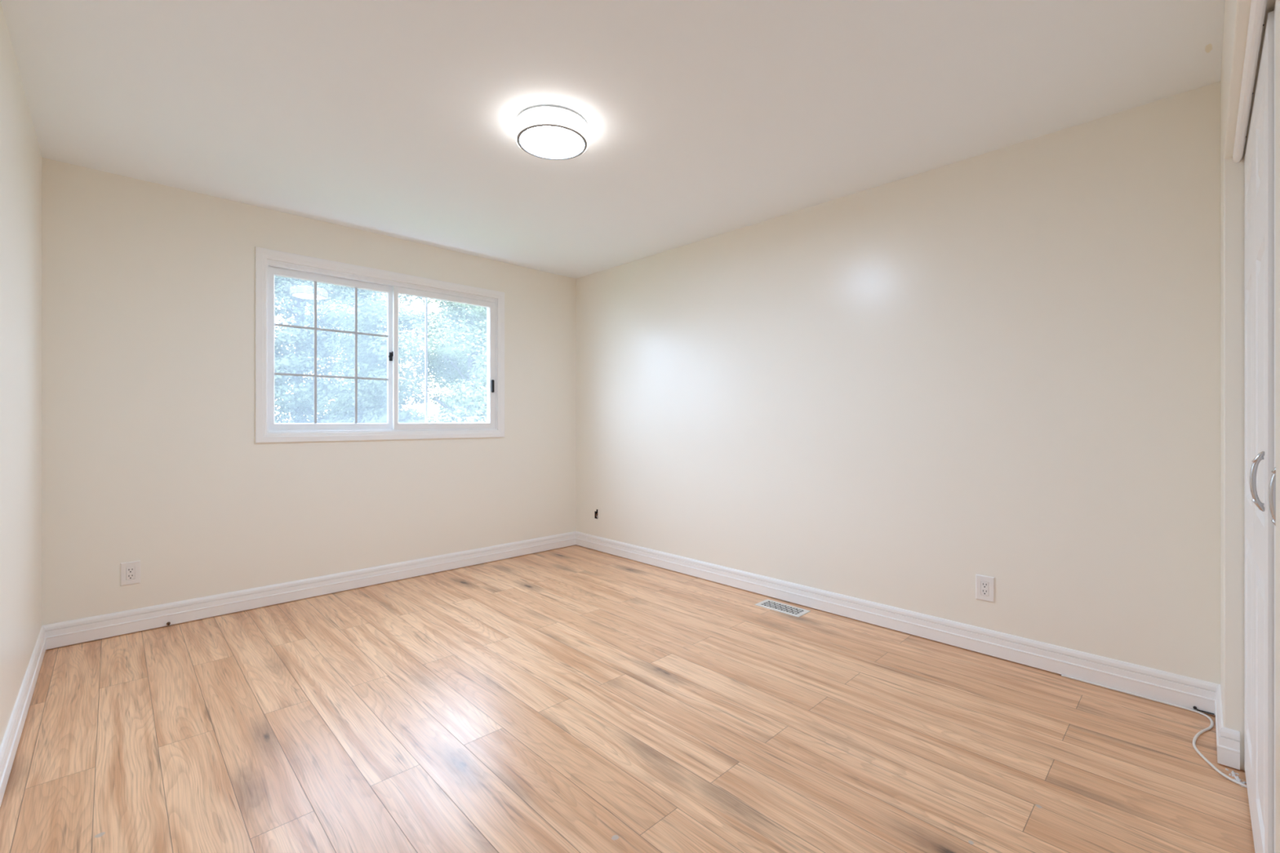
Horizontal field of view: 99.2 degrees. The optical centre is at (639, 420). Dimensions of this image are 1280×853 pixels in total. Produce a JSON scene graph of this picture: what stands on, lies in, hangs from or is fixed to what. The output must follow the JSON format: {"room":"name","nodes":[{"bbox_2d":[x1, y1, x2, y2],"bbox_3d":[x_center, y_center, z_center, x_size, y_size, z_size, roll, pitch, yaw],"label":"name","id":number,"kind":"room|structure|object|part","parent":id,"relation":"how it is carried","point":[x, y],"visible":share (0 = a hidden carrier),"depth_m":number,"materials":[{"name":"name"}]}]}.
{"room":"empty bedroom","nodes":[
{"label":"empty bedroom","id":0,"kind":"room"},
{"bbox_2d":[0,1,41,746],"bbox_3d":[-1.088,-0.083,0.678,0.120,2.440,5.500,0,0,-44],"label":"wall","id":1,"kind":"structure","parent":0,"point":[20,157],"depth_m":1.98,"materials":[{"name":"white paint"}]},
{"bbox_2d":[0,625,46,806],"bbox_3d":[-1.546,1.072,1.247,0.015,0.120,4.045,0,0,-44],"label":"baseboard","id":2,"kind":"structure","parent":1,"relation":"attached to","point":[11,740],"depth_m":1.96,"materials":[{"name":"white paint"}]},
{"bbox_2d":[41,157,576,649],"bbox_3d":[-1.822,-0.083,3.880,3.524,2.440,0.120,0,0,-44],"label":"wall","id":3,"kind":"structure","parent":0,"point":[151,455],"depth_m":3.16,"materials":[{"name":"white paint"}]},
{"bbox_2d":[120,560,140,586],"bbox_3d":[-2.727,0.816,2.914,0.079,0.122,0.007,0,0,-44],"label":"wall outlet","id":4,"kind":"object","parent":3,"relation":"attached to","point":[130,571],"visible":1,"depth_m":2.91,"materials":[{"name":"white plastic"}]},
{"bbox_2d":[126,566,134,580],"bbox_3d":[-2.727,0.816,2.914,0.033,0.066,0.005,0,0,-44],"label":"receptacle","id":5,"kind":"object","parent":4,"relation":"attached to","point":[130,570],"depth_m":2.91,"materials":[{"name":"white plastic"}]},
{"bbox_2d":[43,531,575,649],"bbox_3d":[-1.768,1.072,3.838,3.304,0.120,0.015,0,0,-44],"label":"baseboard","id":6,"kind":"structure","parent":3,"relation":"attached to","point":[106,625],"depth_m":3.35,"materials":[{"name":"white paint"}]},
{"bbox_2d":[255,246,504,443],"bbox_3d":[-1.762,-0.460,3.926,1.690,1.187,0.133,0,0,-44],"label":"window","id":7,"kind":"structure","parent":3,"relation":"in","point":[274,268],"depth_m":3.74,"materials":[{"name":"white plastic"}]},
{"bbox_3d":[-2.043,-0.454,3.658,0.771,1.027,0.028,0,0,-44],"label":"sash","id":8,"kind":"part","parent":7,"relation":"part of","materials":[{"name":"clear glass"}]},
{"bbox_3d":[-1.971,-0.458,3.783,0.997,0.990,0.012,0,0,-44],"label":"screen frame","id":9,"kind":"part","parent":7,"relation":"part of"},
{"bbox_3d":[-1.471,-0.448,4.162,0.804,1.022,0.028,0,0,-44],"label":"sash","id":10,"kind":"part","parent":7,"relation":"part of","materials":[{"name":"clear glass"}]},
{"bbox_3d":[-1.191,-0.281,4.402,0.024,0.103,0.018,0,0,-44],"label":"pull handle","id":11,"kind":"part","parent":7,"relation":"part of","materials":[{"name":"black plastic"}]},
{"bbox_2d":[0,0,1225,279],"bbox_3d":[0.092,-1.363,1.906,3.524,0.120,5.620,0,0,-44],"label":"ceiling","id":12,"kind":"structure","parent":0,"point":[704,119],"depth_m":2.20,"materials":[{"name":"paint"}]},
{"bbox_2d":[515,106,588,159],"bbox_3d":[-0.386,-1.261,2.396,0.320,0.083,0.320,0,0,-44],"label":"ceiling lamp","id":13,"kind":"object","parent":12,"relation":"attached to","point":[545,132],"visible":1,"depth_m":2.32,"materials":[{"name":"white paint"}]},
{"bbox_3d":[-0.386,-1.297,2.396,0.312,0.012,0.312,0,0,-44],"label":"mounting plate","id":14,"kind":"part","parent":13,"relation":"part of","materials":[{"name":"white paint"}]},
{"bbox_2d":[520,126,583,158],"bbox_3d":[-0.386,-1.226,2.396,0.277,0.006,0.277,0,0,-44],"label":"diffuser","id":15,"kind":"object","parent":13,"relation":"attached to","point":[541,142],"depth_m":2.38,"materials":[{"name":"white"}]},
{"bbox_2d":[0,544,1254,852],"bbox_3d":[0.092,1.167,1.906,3.524,0.060,5.620,0,0,-44],"label":"floor","id":16,"kind":"structure","parent":0,"point":[573,699],"depth_m":1.93,"materials":[{"name":"brown wood"}]},
{"bbox_2d":[754,599,810,617],"bbox_3d":[0.863,1.135,3.306,0.143,0.004,0.301,0,0,-44],"label":"floor vent","id":17,"kind":"object","parent":16,"relation":"in","point":[770,604],"visible":1,"depth_m":3.30,"materials":[{"name":"white metal"}]},
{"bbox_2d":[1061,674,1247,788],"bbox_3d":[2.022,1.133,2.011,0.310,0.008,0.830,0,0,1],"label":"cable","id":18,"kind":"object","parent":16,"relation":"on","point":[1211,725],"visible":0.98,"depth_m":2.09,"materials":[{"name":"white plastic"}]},
{"bbox_2d":[1192,706,1213,714],"bbox_3d":[2.183,1.122,2.109,0.010,0.014,0.057,0,0,-44],"label":"cable","id":19,"kind":"object","parent":16,"relation":"on","point":[1193,707],"visible":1,"depth_m":2.12,"materials":[{"name":"plastic"}]},
{"bbox_3d":[2.187,1.125,2.109,0.004,0.009,0.051,0,0,-44],"label":"cord","id":20,"kind":"part","parent":19,"relation":"part of","materials":[{"name":"black plastic"}]},
{"bbox_2d":[1225,768,1246,787],"bbox_3d":[1.901,1.135,1.732,0.032,0.002,0.104,0,0,30],"label":"plaster","id":21,"kind":"object","parent":16,"relation":"on","point":[1233,772],"visible":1,"depth_m":1.74,"materials":[{"name":"white"}]},
{"bbox_2d":[576,81,1220,715],"bbox_3d":[1.363,-0.083,3.055,0.100,2.440,5.500,0,0,-44],"label":"wall","id":22,"kind":"structure","parent":0,"point":[1003,364],"depth_m":2.72,"materials":[{"name":"white paint"}]},
{"bbox_2d":[575,531,1220,715],"bbox_3d":[0.815,1.072,3.537,0.015,0.120,4.045,0,0,-44],"label":"baseboard","id":23,"kind":"structure","parent":22,"relation":"attached to","point":[1182,691],"depth_m":2.73,"materials":[{"name":"white paint"}]},
{"bbox_2d":[975,573,994,602],"bbox_3d":[1.680,0.816,2.651,0.007,0.122,0.079,0,0,-44],"label":"wall outlet","id":24,"kind":"object","parent":22,"relation":"attached to","point":[984,584],"visible":1,"depth_m":2.65,"materials":[{"name":"white plastic"}]},
{"bbox_2d":[981,581,988,595],"bbox_3d":[1.679,0.816,2.651,0.005,0.066,0.033,0,0,-44],"label":"receptacle","id":25,"kind":"object","parent":24,"relation":"attached to","point":[984,584],"depth_m":2.65,"materials":[{"name":"white plastic"}]},
{"bbox_2d":[1220,0,1279,852],"bbox_3d":[1.081,-0.083,0.901,3.304,2.440,0.110,0,0,-44],"label":"wall","id":26,"kind":"structure","parent":0,"point":[1237,12],"depth_m":1.78,"materials":[{"name":"white paint"}]},
{"bbox_2d":[1214,684,1239,769],"bbox_3d":[2.081,1.072,1.933,0.431,0.120,0.051,0,0,-44],"label":"baseboard","id":27,"kind":"structure","parent":26,"relation":"attached to","point":[1228,740],"depth_m":1.79,"materials":[{"name":"white paint"}]},
{"bbox_2d":[1232,0,1267,163],"bbox_3d":[1.302,-0.854,1.147,1.810,0.024,0.023,0,0,-44],"label":"trim","id":28,"kind":"structure","parent":26,"relation":"attached to","point":[1258,7],"depth_m":1.32,"materials":[{"name":"white paint"}]},
{"bbox_2d":[1244,10,1274,852],"bbox_3d":[1.640,0.134,1.448,0.900,1.974,0.054,0,0,-44],"label":"door","id":29,"kind":"structure","parent":26,"relation":"in","point":[1259,158],"depth_m":1.30,"materials":[{"name":"white paint"}]},
{"bbox_3d":[1.809,0.134,1.597,0.449,1.974,0.032,0,0,-44],"label":"panel","id":30,"kind":"part","parent":29,"relation":"part of","materials":[{"name":"white paint"}]},
{"bbox_3d":[1.374,0.134,1.212,0.010,0.134,0.023,0,0,-44],"label":"handle","id":31,"kind":"part","parent":29,"relation":"part of","materials":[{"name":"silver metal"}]},
{"bbox_3d":[1.485,0.134,1.283,0.449,1.974,0.032,0,0,-44],"label":"panel","id":32,"kind":"part","parent":29,"relation":"part of","materials":[{"name":"white paint"}]},
{"bbox_2d":[1268,1,1275,852],"bbox_3d":[0.997,0.134,0.814,0.900,1.974,0.054,0,0,-44],"label":"door","id":33,"kind":"structure","parent":26,"relation":"in","point":[1272,488],"depth_m":1.11,"materials":[{"name":"white paint"}]},
{"bbox_3d":[1.128,0.134,0.962,0.010,0.134,0.023,0,0,-44],"label":"handle","id":34,"kind":"part","parent":33,"relation":"part of","materials":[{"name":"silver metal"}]},
{"bbox_3d":[1.166,0.134,0.963,0.449,1.974,0.032,0,0,-44],"label":"panel","id":35,"kind":"part","parent":33,"relation":"part of","materials":[{"name":"white paint"}]},
{"label":"outside","id":36,"kind":"structure","parent":0,"visible":0},
{"bbox_3d":[-16.773,4.137,21.685,60.000,0.200,43.500,0,0,-44],"label":"ground","id":37,"kind":"structure","parent":36,"visible":0},
{"bbox_2d":[275,275,414,422],"bbox_3d":[-8.130,-0.385,12.992,5.220,8.849,4.581,0,0,-44],"label":"leafy tree","id":38,"kind":"object","parent":37,"relation":"on","point":[299,403],"visible":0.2,"depth_m":12.10,"materials":[{"name":"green plant"}]},
{"bbox_2d":[311,292,487,422],"bbox_3d":[-3.246,0.554,10.453,5.259,6.973,3.991,0,0,-40],"label":"leafy tree","id":39,"kind":"object","parent":37,"relation":"on","point":[475,402],"visible":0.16,"depth_m":9.23,"materials":[{"name":"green plant"}]},
{"bbox_2d":[417,306,487,418],"bbox_3d":[-3.999,-0.476,16.911,5.250,9.031,4.469,0,0,-41],"label":"leafy tree","id":40,"kind":"object","parent":37,"relation":"on","point":[436,394],"visible":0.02,"depth_m":15.87,"materials":[{"name":"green plant"}]}
]}

